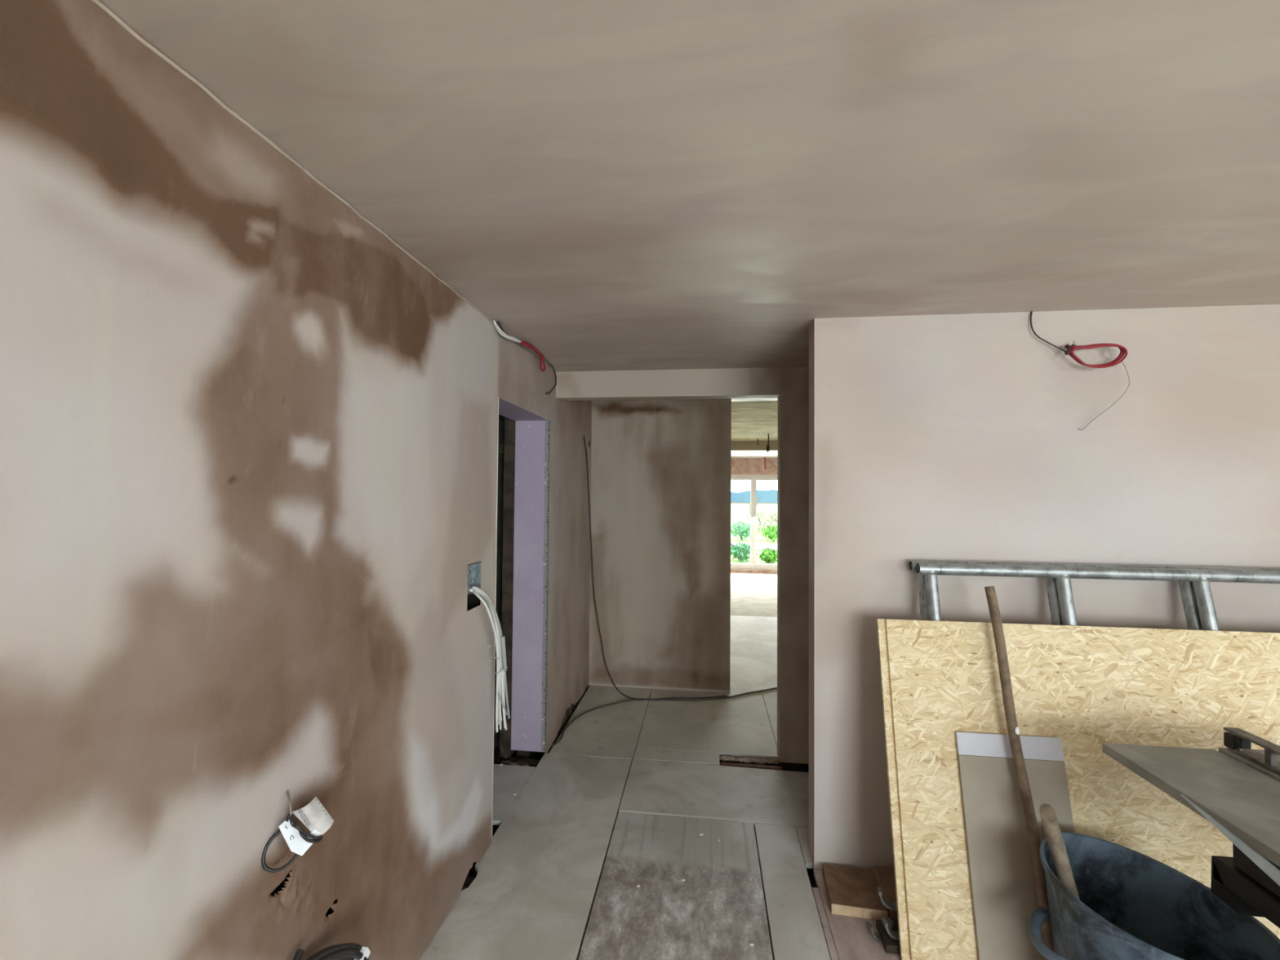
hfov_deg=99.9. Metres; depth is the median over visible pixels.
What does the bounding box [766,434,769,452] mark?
cable
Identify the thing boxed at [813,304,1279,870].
wall
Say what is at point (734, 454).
ceiling
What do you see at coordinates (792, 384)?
wall
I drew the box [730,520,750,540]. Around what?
shrub
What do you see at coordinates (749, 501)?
fence
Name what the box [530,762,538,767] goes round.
lump
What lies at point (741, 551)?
shrub
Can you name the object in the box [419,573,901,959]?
floor
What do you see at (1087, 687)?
board
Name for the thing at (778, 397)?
door frame
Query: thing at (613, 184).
ceiling
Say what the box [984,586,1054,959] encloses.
pole
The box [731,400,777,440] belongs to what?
ceiling
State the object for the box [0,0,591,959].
wall
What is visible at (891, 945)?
timber offcut
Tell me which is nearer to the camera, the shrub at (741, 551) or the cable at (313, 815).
the cable at (313, 815)
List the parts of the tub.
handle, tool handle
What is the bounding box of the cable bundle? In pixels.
[469,586,510,732]
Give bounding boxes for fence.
[730,501,777,513]
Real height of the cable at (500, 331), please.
0.189 m
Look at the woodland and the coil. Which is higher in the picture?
the woodland
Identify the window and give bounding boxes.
[730,474,777,569]
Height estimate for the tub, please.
0.591 m
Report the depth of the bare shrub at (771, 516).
24.30 m
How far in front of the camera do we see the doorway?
3.33 m
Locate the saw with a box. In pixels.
[1102,727,1279,928]
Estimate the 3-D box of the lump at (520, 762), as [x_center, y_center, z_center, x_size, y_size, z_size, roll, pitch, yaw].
[-0.713,1.718,3.249,0.086,0.040,0.049,0,-1,7]
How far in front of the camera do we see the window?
11.08 m
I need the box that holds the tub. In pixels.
[1027,803,1279,959]
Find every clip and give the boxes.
[866,916,893,941]
[877,886,897,910]
[881,916,898,939]
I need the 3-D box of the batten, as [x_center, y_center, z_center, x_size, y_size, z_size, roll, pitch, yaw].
[0.666,1.736,3.217,0.365,0.056,0.035,0,-1,7]
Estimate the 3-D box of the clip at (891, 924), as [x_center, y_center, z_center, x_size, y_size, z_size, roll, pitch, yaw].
[0.878,1.645,1.966,0.096,0.056,0.030,1,-1,-13]
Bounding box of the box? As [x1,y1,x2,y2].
[467,561,481,594]
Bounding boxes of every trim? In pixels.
[90,0,500,328]
[491,396,498,838]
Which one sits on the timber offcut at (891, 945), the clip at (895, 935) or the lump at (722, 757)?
the clip at (895, 935)
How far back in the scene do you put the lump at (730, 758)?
3.30 m
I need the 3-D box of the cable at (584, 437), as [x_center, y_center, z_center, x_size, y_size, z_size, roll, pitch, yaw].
[0.116,0.699,4.265,1.148,2.064,0.362,0,-1,7]
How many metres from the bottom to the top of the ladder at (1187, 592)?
1.341 m
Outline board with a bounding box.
[876,618,1279,959]
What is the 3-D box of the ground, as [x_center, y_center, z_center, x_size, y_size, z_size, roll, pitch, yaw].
[19.135,3.829,73.896,100.000,0.180,128.500,0,-1,7]
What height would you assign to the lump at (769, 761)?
0.020 m
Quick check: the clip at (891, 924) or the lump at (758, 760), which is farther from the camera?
the lump at (758, 760)
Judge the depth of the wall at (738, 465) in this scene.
11.05 m
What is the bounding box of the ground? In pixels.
[730,503,777,564]
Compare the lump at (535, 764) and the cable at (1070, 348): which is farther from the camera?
the lump at (535, 764)
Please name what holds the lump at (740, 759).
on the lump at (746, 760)
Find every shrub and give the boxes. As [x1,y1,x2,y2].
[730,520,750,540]
[730,542,757,561]
[749,510,777,533]
[759,547,777,564]
[760,524,777,542]
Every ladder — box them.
[908,560,1279,630]
[915,562,1279,631]
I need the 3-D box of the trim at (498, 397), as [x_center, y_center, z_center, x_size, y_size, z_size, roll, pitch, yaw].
[-0.672,0.627,2.495,0.006,2.035,0.006,0,-1,7]
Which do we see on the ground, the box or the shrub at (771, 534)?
the shrub at (771, 534)
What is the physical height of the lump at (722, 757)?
0.030 m
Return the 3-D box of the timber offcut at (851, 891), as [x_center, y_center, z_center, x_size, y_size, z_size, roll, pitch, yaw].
[0.859,1.659,2.169,0.205,0.039,0.226,0,-1,10]
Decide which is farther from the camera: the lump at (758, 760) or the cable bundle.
the lump at (758, 760)
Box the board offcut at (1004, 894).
[955,731,1075,959]
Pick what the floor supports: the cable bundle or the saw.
the saw
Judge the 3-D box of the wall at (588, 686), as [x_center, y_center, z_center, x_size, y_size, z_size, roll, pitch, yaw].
[1.152,0.614,4.485,7.200,2.650,0.060,0,-1,7]
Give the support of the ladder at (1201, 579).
on the floor
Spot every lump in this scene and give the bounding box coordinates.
[498,760,512,764]
[509,762,519,765]
[515,760,528,765]
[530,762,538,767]
[719,755,727,761]
[724,755,735,761]
[737,757,742,762]
[742,757,751,763]
[755,758,764,764]
[760,759,767,764]
[766,759,773,764]
[772,759,779,764]
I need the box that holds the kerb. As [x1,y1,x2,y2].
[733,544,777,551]
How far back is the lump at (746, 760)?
3.28 m
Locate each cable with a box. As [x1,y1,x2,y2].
[261,790,333,872]
[493,320,556,395]
[551,687,777,746]
[583,436,726,700]
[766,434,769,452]
[1030,311,1129,430]
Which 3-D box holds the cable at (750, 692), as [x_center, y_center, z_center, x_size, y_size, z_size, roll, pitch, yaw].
[0.198,1.716,4.127,2.185,0.014,0.428,1,-2,-32]
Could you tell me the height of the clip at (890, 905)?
0.056 m
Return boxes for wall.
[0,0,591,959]
[555,366,808,764]
[584,652,589,693]
[588,399,731,690]
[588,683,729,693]
[730,457,777,573]
[808,318,814,866]
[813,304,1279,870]
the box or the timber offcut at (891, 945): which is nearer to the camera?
the timber offcut at (891, 945)
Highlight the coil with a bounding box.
[293,942,370,959]
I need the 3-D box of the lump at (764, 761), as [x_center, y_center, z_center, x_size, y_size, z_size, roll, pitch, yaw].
[0.759,1.721,3.288,0.046,0.029,0.031,0,-1,7]
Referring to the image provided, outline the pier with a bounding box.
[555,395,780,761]
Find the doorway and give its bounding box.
[493,397,550,759]
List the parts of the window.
sash, sash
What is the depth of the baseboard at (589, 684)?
4.45 m
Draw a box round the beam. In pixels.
[731,440,777,451]
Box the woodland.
[730,489,777,502]
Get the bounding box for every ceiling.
[98,0,1279,401]
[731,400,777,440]
[731,451,777,457]
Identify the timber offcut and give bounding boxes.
[822,864,887,919]
[871,866,897,921]
[875,919,900,954]
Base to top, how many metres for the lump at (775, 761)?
0.025 m
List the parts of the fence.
rail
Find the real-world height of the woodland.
3.936 m
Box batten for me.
[720,762,782,770]
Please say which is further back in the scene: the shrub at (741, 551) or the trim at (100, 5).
the shrub at (741, 551)
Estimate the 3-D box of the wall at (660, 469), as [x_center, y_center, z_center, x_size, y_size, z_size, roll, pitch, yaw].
[0.162,0.521,4.478,1.172,2.380,0.001,0,-1,7]
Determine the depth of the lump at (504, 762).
3.24 m
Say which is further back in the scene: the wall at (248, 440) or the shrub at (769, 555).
the shrub at (769, 555)

